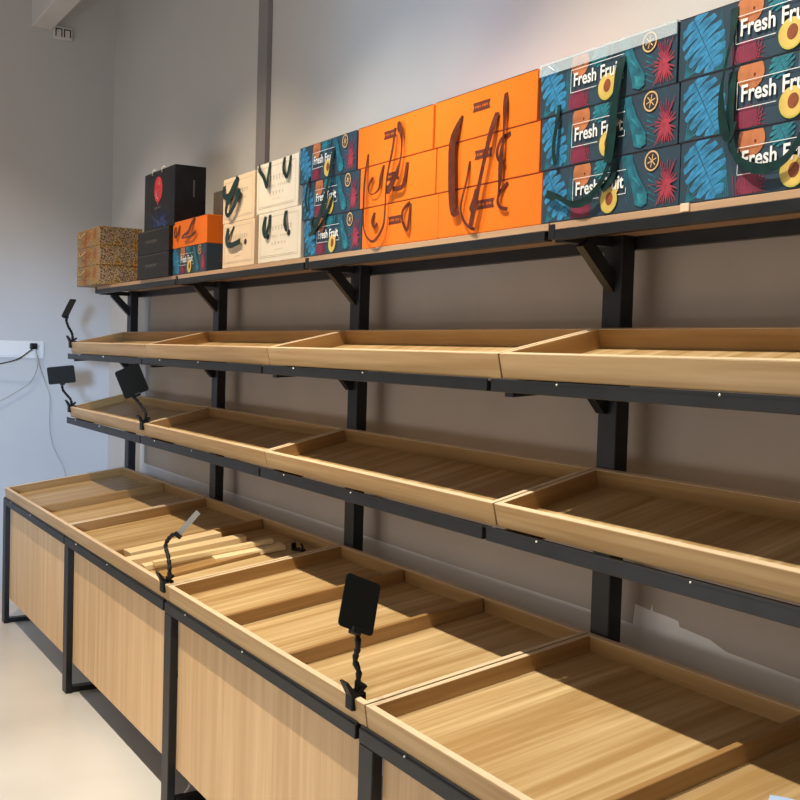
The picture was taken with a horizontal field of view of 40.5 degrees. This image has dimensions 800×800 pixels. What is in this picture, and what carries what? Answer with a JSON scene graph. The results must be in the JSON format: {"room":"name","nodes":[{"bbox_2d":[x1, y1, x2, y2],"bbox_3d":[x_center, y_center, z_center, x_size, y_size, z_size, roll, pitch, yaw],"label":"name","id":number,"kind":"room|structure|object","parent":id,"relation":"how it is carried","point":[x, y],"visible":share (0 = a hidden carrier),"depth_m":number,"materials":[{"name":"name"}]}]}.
{"room":"fruit shop","nodes":[
{"label":"fruit shop","id":0,"kind":"room"},
{"bbox_2d":[0,0,115,590],"bbox_3d":[-5.203,-1.030,4.710,7.900,4.300,0.150,0,3,-31],"label":"wall","id":1,"kind":"structure","parent":0,"point":[57,96],"depth_m":6.49,"materials":[{"name":"paint"}]},
{"bbox_2d":[0,343,36,363],"bbox_3d":[-2.358,-0.257,6.330,0.470,0.161,0.049,0,3,-31],"label":"plug","id":2,"kind":"object","parent":1,"relation":"attached to","point":[32,345],"visible":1,"depth_m":6.42,"materials":[{"name":"black plastic"}]},
{"bbox_2d":[0,351,37,400],"bbox_3d":[-2.319,-0.109,6.375,0.367,0.393,0.025,0,3,-31],"label":"power cable","id":3,"kind":"object","parent":2,"relation":"hanging from","point":[35,351],"visible":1,"depth_m":6.45,"materials":[{"name":"grey plastic"}]},
{"bbox_2d":[35,349,65,476],"bbox_3d":[-2.096,0.414,6.540,0.226,1.436,0.031,0,3,-31],"label":"power cable","id":4,"kind":"object","parent":2,"relation":"hanging from","point":[35,349],"visible":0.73,"depth_m":6.52,"materials":[{"name":"grey plastic"}]},
{"bbox_2d":[0,340,43,357],"bbox_3d":[-2.241,-0.301,6.432,0.247,0.100,0.011,0,3,-31],"label":"wall socket","id":5,"kind":"object","parent":1,"relation":"attached to","point":[8,348],"visible":1,"depth_m":6.42,"materials":[{"name":"white plastic"}]},
{"bbox_2d":[31,0,80,29],"bbox_3d":[0.391,-2.026,2.212,0.120,0.170,9.764,0,3,-31],"label":"beam","id":6,"kind":"structure","parent":1,"relation":"attached to","point":[47,14],"depth_m":6.14,"materials":[{"name":"white paint"}]},
{"bbox_2d":[53,26,72,41],"bbox_3d":[-2.005,-2.180,6.453,0.110,0.075,0.022,0,3,-31],"label":"junction box","id":7,"kind":"object","parent":1,"relation":"attached to","point":[61,33],"visible":0.94,"depth_m":6.45,"materials":[{"name":"white plastic"}]},
{"bbox_2d":[0,590,382,799],"bbox_3d":[-2.701,1.430,0.659,8.050,0.120,9.914,0,3,-31],"label":"floor","id":8,"kind":"structure","parent":0,"point":[55,744],"depth_m":4.08,"materials":[{"name":"beige tile"}]},
{"bbox_2d":[2,275,214,657],"bbox_3d":[-1.426,0.311,5.327,0.746,1.790,1.318,0,3,-31],"label":"display rack","id":9,"kind":"object","parent":8,"relation":"on","point":[33,555],"visible":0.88,"depth_m":5.30,"materials":[{"name":"beige wood"}]},
{"bbox_2d":[5,467,206,535],"bbox_3d":[-1.468,0.474,5.297,0.636,0.145,1.294,0,3,-31],"label":"tray","id":10,"kind":"object","parent":9,"relation":"on","point":[59,502],"visible":0.9,"depth_m":5.32,"materials":[{"name":"brown wood"}]},
{"bbox_2d":[77,264,138,287],"bbox_3d":[-1.583,-0.663,5.862,0.243,0.100,0.452,0,3,-31],"label":"gift box","id":11,"kind":"object","parent":9,"relation":"on","point":[96,275],"visible":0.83,"depth_m":5.68,"materials":[{"name":"cardboard"}]},
{"bbox_2d":[77,245,137,268],"bbox_3d":[-1.578,-0.764,5.854,0.243,0.100,0.452,0,3,-31],"label":"gift box","id":12,"kind":"object","parent":11,"relation":"on","point":[99,254],"visible":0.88,"depth_m":5.68,"materials":[{"name":"cardboard"}]},
{"bbox_2d":[77,226,141,249],"bbox_3d":[-1.579,-0.864,5.857,0.243,0.098,0.452,0,3,-31],"label":"gift box","id":13,"kind":"object","parent":12,"relation":"on","point":[100,235],"visible":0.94,"depth_m":5.68,"materials":[{"name":"cardboard"}]},
{"bbox_2d":[71,331,206,357],"bbox_3d":[-1.309,-0.280,5.347,0.308,0.126,1.294,0,3,-31],"label":"tray","id":14,"kind":"object","parent":9,"relation":"on","point":[129,344],"visible":0.79,"depth_m":5.43,"materials":[{"name":"brown wood"}]},
{"bbox_2d":[62,299,76,347],"bbox_3d":[-1.781,-0.412,5.825,0.079,0.262,0.106,0,3,-31],"label":"clip","id":15,"kind":"object","parent":14,"relation":"attached to","point":[71,302],"visible":0.95,"depth_m":5.80,"materials":[{"name":"black plastic"}]},
{"bbox_2d":[70,394,208,435],"bbox_3d":[-1.314,0.059,5.364,0.318,0.128,1.294,0,3,-31],"label":"tray","id":16,"kind":"object","parent":9,"relation":"on","point":[119,412],"visible":0.8,"depth_m":5.43,"materials":[{"name":"brown wood"}]},
{"bbox_2d":[47,365,75,411],"bbox_3d":[-1.815,-0.063,5.836,0.161,0.252,0.080,2,2,6],"label":"clip","id":17,"kind":"object","parent":16,"relation":"attached to","point":[61,375],"visible":0.97,"depth_m":5.84,"materials":[{"name":"black plastic"}]},
{"bbox_2d":[115,363,150,429],"bbox_3d":[-1.165,-0.015,4.736,0.154,0.290,0.062,1,2,-8],"label":"clip","id":18,"kind":"object","parent":16,"relation":"attached to","point":[132,382],"visible":0.98,"depth_m":4.74,"materials":[{"name":"black plastic"}]},
{"bbox_2d":[137,251,172,279],"bbox_3d":[-1.034,-0.618,5.063,0.251,0.110,0.452,0,3,-31],"label":"gift box","id":19,"kind":"object","parent":9,"relation":"on","point":[156,265],"visible":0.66,"depth_m":4.96,"materials":[{"name":"grey cardboard"}]},
{"bbox_2d":[138,225,172,256],"bbox_3d":[-1.031,-0.729,5.059,0.251,0.110,0.452,0,3,-31],"label":"gift box","id":20,"kind":"object","parent":19,"relation":"on","point":[157,240],"visible":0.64,"depth_m":4.96,"materials":[{"name":"grey cardboard"}]},
{"bbox_2d":[144,164,205,231],"bbox_3d":[-1.044,-0.923,5.000,0.155,0.279,0.429,0,3,-31],"label":"gift box","id":21,"kind":"object","parent":20,"relation":"on","point":[174,193],"visible":0.93,"depth_m":4.84,"materials":[{"name":"black cardboard"}]},
{"bbox_2d":[62,257,350,753],"bbox_3d":[-0.760,0.379,4.213,0.746,1.790,1.318,0,3,-31],"label":"display rack","id":22,"kind":"object","parent":8,"relation":"on","point":[114,625],"visible":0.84,"depth_m":4.13,"materials":[{"name":"black metal"}]},
{"bbox_2d":[173,243,222,275],"bbox_3d":[-0.833,-0.599,4.678,0.169,0.116,0.416,0,3,-31],"label":"gift box","id":23,"kind":"object","parent":22,"relation":"on","point":[203,257],"visible":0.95,"depth_m":4.54,"materials":[{"name":"cardboard"}]},
{"bbox_2d":[173,214,222,248],"bbox_3d":[-0.835,-0.716,4.671,0.180,0.117,0.419,0,3,-31],"label":"gift box","id":24,"kind":"object","parent":23,"relation":"on","point":[206,228],"visible":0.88,"depth_m":4.54,"materials":[{"name":"orange cardboard"}]},
{"bbox_2d":[66,497,341,600],"bbox_3d":[-0.802,0.541,4.183,0.636,0.145,1.294,0,3,-31],"label":"tray","id":25,"kind":"object","parent":22,"relation":"on","point":[108,537],"depth_m":4.12,"materials":[{"name":"brown wood"}]},
{"bbox_2d":[155,510,199,592],"bbox_3d":[-0.719,0.486,3.483,0.135,0.269,0.065,3,3,21],"label":"sign holder","id":26,"kind":"object","parent":25,"relation":"attached to","point":[178,534],"visible":0.98,"depth_m":3.48,"materials":[{"name":"black plastic"}]},
{"bbox_2d":[291,542,305,551],"bbox_3d":[-0.366,0.529,3.918,0.058,0.032,0.025,4,3,42],"label":"clip","id":27,"kind":"object","parent":25,"relation":"on","point":[293,545],"visible":0.99,"depth_m":3.92,"materials":[{"name":"black plastic"}]},
{"bbox_2d":[213,190,222,214],"bbox_3d":[-0.659,-0.727,4.673,0.100,0.382,0.550,0,3,-31],"label":"box","id":28,"kind":"object","parent":22,"relation":"on","point":[218,200],"visible":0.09,"depth_m":4.82,"materials":[{"name":"beige cardboard"}]},
{"bbox_2d":[223,218,258,268],"bbox_3d":[-0.521,-0.599,4.230,0.263,0.173,0.312,0,3,-31],"label":"gift box","id":29,"kind":"object","parent":22,"relation":"on","point":[240,238],"visible":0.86,"depth_m":4.14,"materials":[{"name":"beige cardboard"}]},
{"bbox_2d":[222,170,258,224],"bbox_3d":[-0.521,-0.775,4.227,0.267,0.178,0.312,0,3,-31],"label":"gift box","id":30,"kind":"object","parent":29,"relation":"on","point":[239,193],"visible":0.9,"depth_m":4.14,"materials":[{"name":"beige cardboard"}]},
{"bbox_2d":[144,407,343,466],"bbox_3d":[-0.648,0.127,4.250,0.318,0.128,1.294,0,3,-31],"label":"tray","id":31,"kind":"object","parent":22,"relation":"on","point":[244,436],"visible":0.82,"depth_m":4.26,"materials":[{"name":"brown wood"}]},
{"bbox_2d":[145,330,343,364],"bbox_3d":[-0.642,-0.213,4.233,0.308,0.126,1.294,0,3,-31],"label":"tray","id":32,"kind":"object","parent":22,"relation":"on","point":[249,347],"visible":0.8,"depth_m":4.25,"materials":[{"name":"brown wood"}]},
{"bbox_2d":[258,205,303,263],"bbox_3d":[-0.327,-0.583,3.909,0.260,0.179,0.360,0,3,-31],"label":"gift box","id":33,"kind":"object","parent":22,"relation":"on","point":[281,232],"visible":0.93,"depth_m":3.83,"materials":[{"name":"beige cardboard"}]},
{"bbox_2d":[256,152,302,215],"bbox_3d":[-0.337,-0.767,3.924,0.263,0.186,0.355,0,3,-31],"label":"gift box","id":34,"kind":"object","parent":33,"relation":"on","point":[279,187],"visible":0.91,"depth_m":3.84,"materials":[{"name":"beige cardboard"}]},
{"bbox_2d":[161,224,606,799],"bbox_3d":[-0.093,0.446,3.099,0.746,1.790,1.318,0,3,-31],"label":"display rack","id":35,"kind":"object","parent":8,"relation":"on","point":[246,730],"visible":0.9,"depth_m":3.05,"materials":[{"name":"brown wood"}]},
{"bbox_2d":[304,209,362,257],"bbox_3d":[-0.109,-0.534,3.569,0.274,0.123,0.403,0,3,-31],"label":"gift box","id":36,"kind":"object","parent":35,"relation":"on","point":[342,232],"visible":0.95,"depth_m":3.47,"materials":[{"name":"cardboard"}]},
{"bbox_2d":[302,169,360,231],"bbox_3d":[-0.120,-0.634,3.579,0.282,0.172,0.403,0,3,-31],"label":"gift box","id":37,"kind":"object","parent":36,"relation":"on","point":[343,193],"visible":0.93,"depth_m":3.48,"materials":[{"name":"cardboard"}]},
{"bbox_2d":[300,130,358,236],"bbox_3d":[-0.133,-0.692,3.597,0.288,0.308,0.403,0,3,-31],"label":"gift box","id":38,"kind":"object","parent":37,"relation":"on","point":[338,155],"visible":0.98,"depth_m":3.51,"materials":[{"name":"cardboard"}]},
{"bbox_2d":[168,545,587,726],"bbox_3d":[-0.136,0.608,3.068,0.636,0.145,1.294,0,3,-31],"label":"tray","id":39,"kind":"object","parent":35,"relation":"on","point":[428,629],"visible":0.84,"depth_m":2.97,"materials":[{"name":"brown wood"}]},
{"bbox_2d":[338,573,379,710],"bbox_3d":[-0.090,0.535,2.409,0.126,0.300,0.055,0,3,-31],"label":"sign holder","id":40,"kind":"object","parent":39,"relation":"attached to","point":[359,603],"visible":0.99,"depth_m":2.40,"materials":[{"name":"black plastic"}]},
{"bbox_2d":[362,193,438,248],"bbox_3d":[0.105,-0.512,3.205,0.281,0.123,0.427,0,3,-31],"label":"gift box","id":41,"kind":"object","parent":35,"relation":"on","point":[415,219],"visible":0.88,"depth_m":3.11,"materials":[{"name":"orange cardboard"}]},
{"bbox_2d":[360,149,437,208],"bbox_3d":[0.098,-0.637,3.216,0.282,0.123,0.427,0,3,-31],"label":"gift box","id":42,"kind":"object","parent":41,"relation":"on","point":[417,174],"visible":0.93,"depth_m":3.11,"materials":[{"name":"orange cardboard"}]},
{"bbox_2d":[358,104,435,242],"bbox_3d":[0.085,-0.643,3.232,0.288,0.360,0.427,0,3,-31],"label":"gift box","id":43,"kind":"object","parent":42,"relation":"on","point":[413,132],"visible":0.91,"depth_m":3.14,"materials":[{"name":"orange cardboard"}]},
{"bbox_2d":[265,428,594,525],"bbox_3d":[0.018,0.194,3.135,0.318,0.128,1.294,0,3,-31],"label":"tray","id":44,"kind":"object","parent":35,"relation":"on","point":[466,482],"visible":0.8,"depth_m":3.06,"materials":[{"name":"brown wood"}]},
{"bbox_2d":[267,328,596,377],"bbox_3d":[0.024,-0.146,3.118,0.308,0.126,1.294,0,3,-31],"label":"tray","id":45,"kind":"object","parent":35,"relation":"on","point":[454,352],"visible":0.84,"depth_m":3.05,"materials":[{"name":"brown wood"}]},
{"bbox_2d":[438,172,542,238],"bbox_3d":[0.331,-0.489,2.827,0.280,0.123,0.450,0,3,-31],"label":"gift box","id":46,"kind":"object","parent":35,"relation":"on","point":[518,204],"visible":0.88,"depth_m":2.72,"materials":[{"name":"orange cardboard"}]},
{"bbox_2d":[436,120,541,230],"bbox_3d":[0.324,-0.554,2.837,0.284,0.244,0.450,0,3,-31],"label":"gift box","id":47,"kind":"object","parent":46,"relation":"on","point":[522,143],"visible":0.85,"depth_m":2.73,"materials":[{"name":"orange cardboard"}]},
{"bbox_2d":[435,69,541,228],"bbox_3d":[0.316,-0.619,2.845,0.289,0.362,0.450,0,3,-31],"label":"gift box","id":48,"kind":"object","parent":47,"relation":"on","point":[514,101],"visible":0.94,"depth_m":2.76,"materials":[{"name":"orange cardboard"}]},
{"bbox_2d":[357,189,799,799],"bbox_3d":[0.588,0.514,1.959,0.746,1.790,1.378,0,3,-31],"label":"display rack","id":49,"kind":"object","parent":8,"relation":"on","point":[774,214],"visible":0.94,"depth_m":2.30,"materials":[{"name":"black metal"}]},
{"bbox_2d":[366,632,799,799],"bbox_3d":[0.530,0.675,1.954,0.636,0.145,1.294,0,3,-31],"label":"tray","id":50,"kind":"object","parent":49,"relation":"on","point":[589,716],"visible":1,"depth_m":2.20,"materials":[{"name":"brown wood"}]},
{"bbox_2d":[768,795,793,799],"bbox_3d":[0.668,0.693,1.780,0.140,0.025,0.110,3,3,30],"label":"paper","id":51,"kind":"object","parent":50,"relation":"in","point":[772,797],"visible":1,"depth_m":1.85,"materials":[{"name":"white paper"}]},
{"bbox_2d":[542,144,681,223],"bbox_3d":[0.560,-0.466,2.442,0.282,0.123,0.444,0,3,-31],"label":"gift box","id":52,"kind":"object","parent":49,"relation":"on","point":[649,179],"visible":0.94,"depth_m":2.33,"materials":[{"name":"cardboard"}]},
{"bbox_2d":[541,82,680,207],"bbox_3d":[0.554,-0.539,2.446,0.289,0.226,0.444,0,3,-31],"label":"gift box","id":53,"kind":"object","parent":52,"relation":"on","point":[648,120],"visible":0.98,"depth_m":2.36,"materials":[{"name":"cardboard"}]},
{"bbox_2d":[540,21,680,165],"bbox_3d":[0.552,-0.646,2.450,0.289,0.266,0.445,0,3,-31],"label":"gift box","id":54,"kind":"object","parent":53,"relation":"on","point":[649,60],"visible":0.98,"depth_m":2.35,"materials":[{"name":"cardboard"}]},
{"bbox_2d":[494,467,799,603],"bbox_3d":[0.685,0.261,2.021,0.318,0.128,1.294,0,3,-31],"label":"tray","id":55,"kind":"object","parent":49,"relation":"on","point":[747,540],"visible":1,"depth_m":2.23,"materials":[{"name":"brown wood"}]},
{"bbox_2d":[499,326,799,395],"bbox_3d":[0.690,-0.078,2.004,0.308,0.126,1.294,0,3,-31],"label":"tray","id":56,"kind":"object","parent":49,"relation":"on","point":[762,360],"visible":1,"depth_m":2.20,"materials":[{"name":"brown wood"}]},
{"bbox_2d":[680,203,689,211],"bbox_3d":[0.569,-0.385,2.167,0.004,0.017,0.024,0,3,-31],"label":"tag","id":57,"kind":"object","parent":49,"relation":"attached to","point":[684,207],"visible":1,"depth_m":2.17,"materials":[{"name":"white paper"}]},
{"bbox_2d":[679,119,799,204],"bbox_3d":[0.798,-0.442,2.052,0.274,0.123,0.471,0,3,-31],"label":"gift box","id":58,"kind":"object","parent":49,"relation":"on","point":[709,171],"visible":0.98,"depth_m":2.05,"materials":[{"name":"cardboard"}]},
{"bbox_2d":[679,50,799,173],"bbox_3d":[0.791,-0.520,2.052,0.288,0.216,0.471,0,3,-31],"label":"gift box","id":59,"kind":"object","parent":58,"relation":"on","point":[765,92],"visible":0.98,"depth_m":2.03,"materials":[{"name":"cardboard"}]},
{"bbox_2d":[678,0,799,141],"bbox_3d":[0.790,-0.618,2.054,0.287,0.269,0.471,0,3,-31],"label":"gift box","id":60,"kind":"object","parent":59,"relation":"on","point":[741,32],"visible":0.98,"depth_m":2.06,"materials":[{"name":"cardboard"}]},
{"bbox_2d":[107,0,738,471],"bbox_3d":[0.754,-0.765,2.592,0.150,4.300,9.914,0,3,-31],"label":"wall","id":61,"kind":"structure","parent":0,"point":[185,71],"depth_m":4.37,"materials":[{"name":"paint"}]},
{"bbox_2d":[255,0,272,169],"bbox_3d":[-0.576,-1.783,4.654,0.022,2.520,0.116,0,3,-31],"label":"trim","id":62,"kind":"structure","parent":61,"relation":"attached to","point":[265,26],"depth_m":4.64,"materials":[{"name":"grey metal"}]},
{"bbox_2d":[140,443,799,775],"bbox_3d":[0.051,0.858,3.609,0.001,0.930,6.010,0,3,-31],"label":"trim","id":63,"kind":"structure","parent":61,"relation":"attached to","point":[651,632],"depth_m":2.94,"materials":[{"name":"paint"}]},
{"bbox_2d":[144,235,799,678],"bbox_3d":[0.095,0.032,3.539,0.003,0.960,5.930,0,3,-31],"label":"wall","id":64,"kind":"structure","parent":61,"relation":"attached to","point":[756,282],"depth_m":3.04,"materials":[{"name":"grey paint"}]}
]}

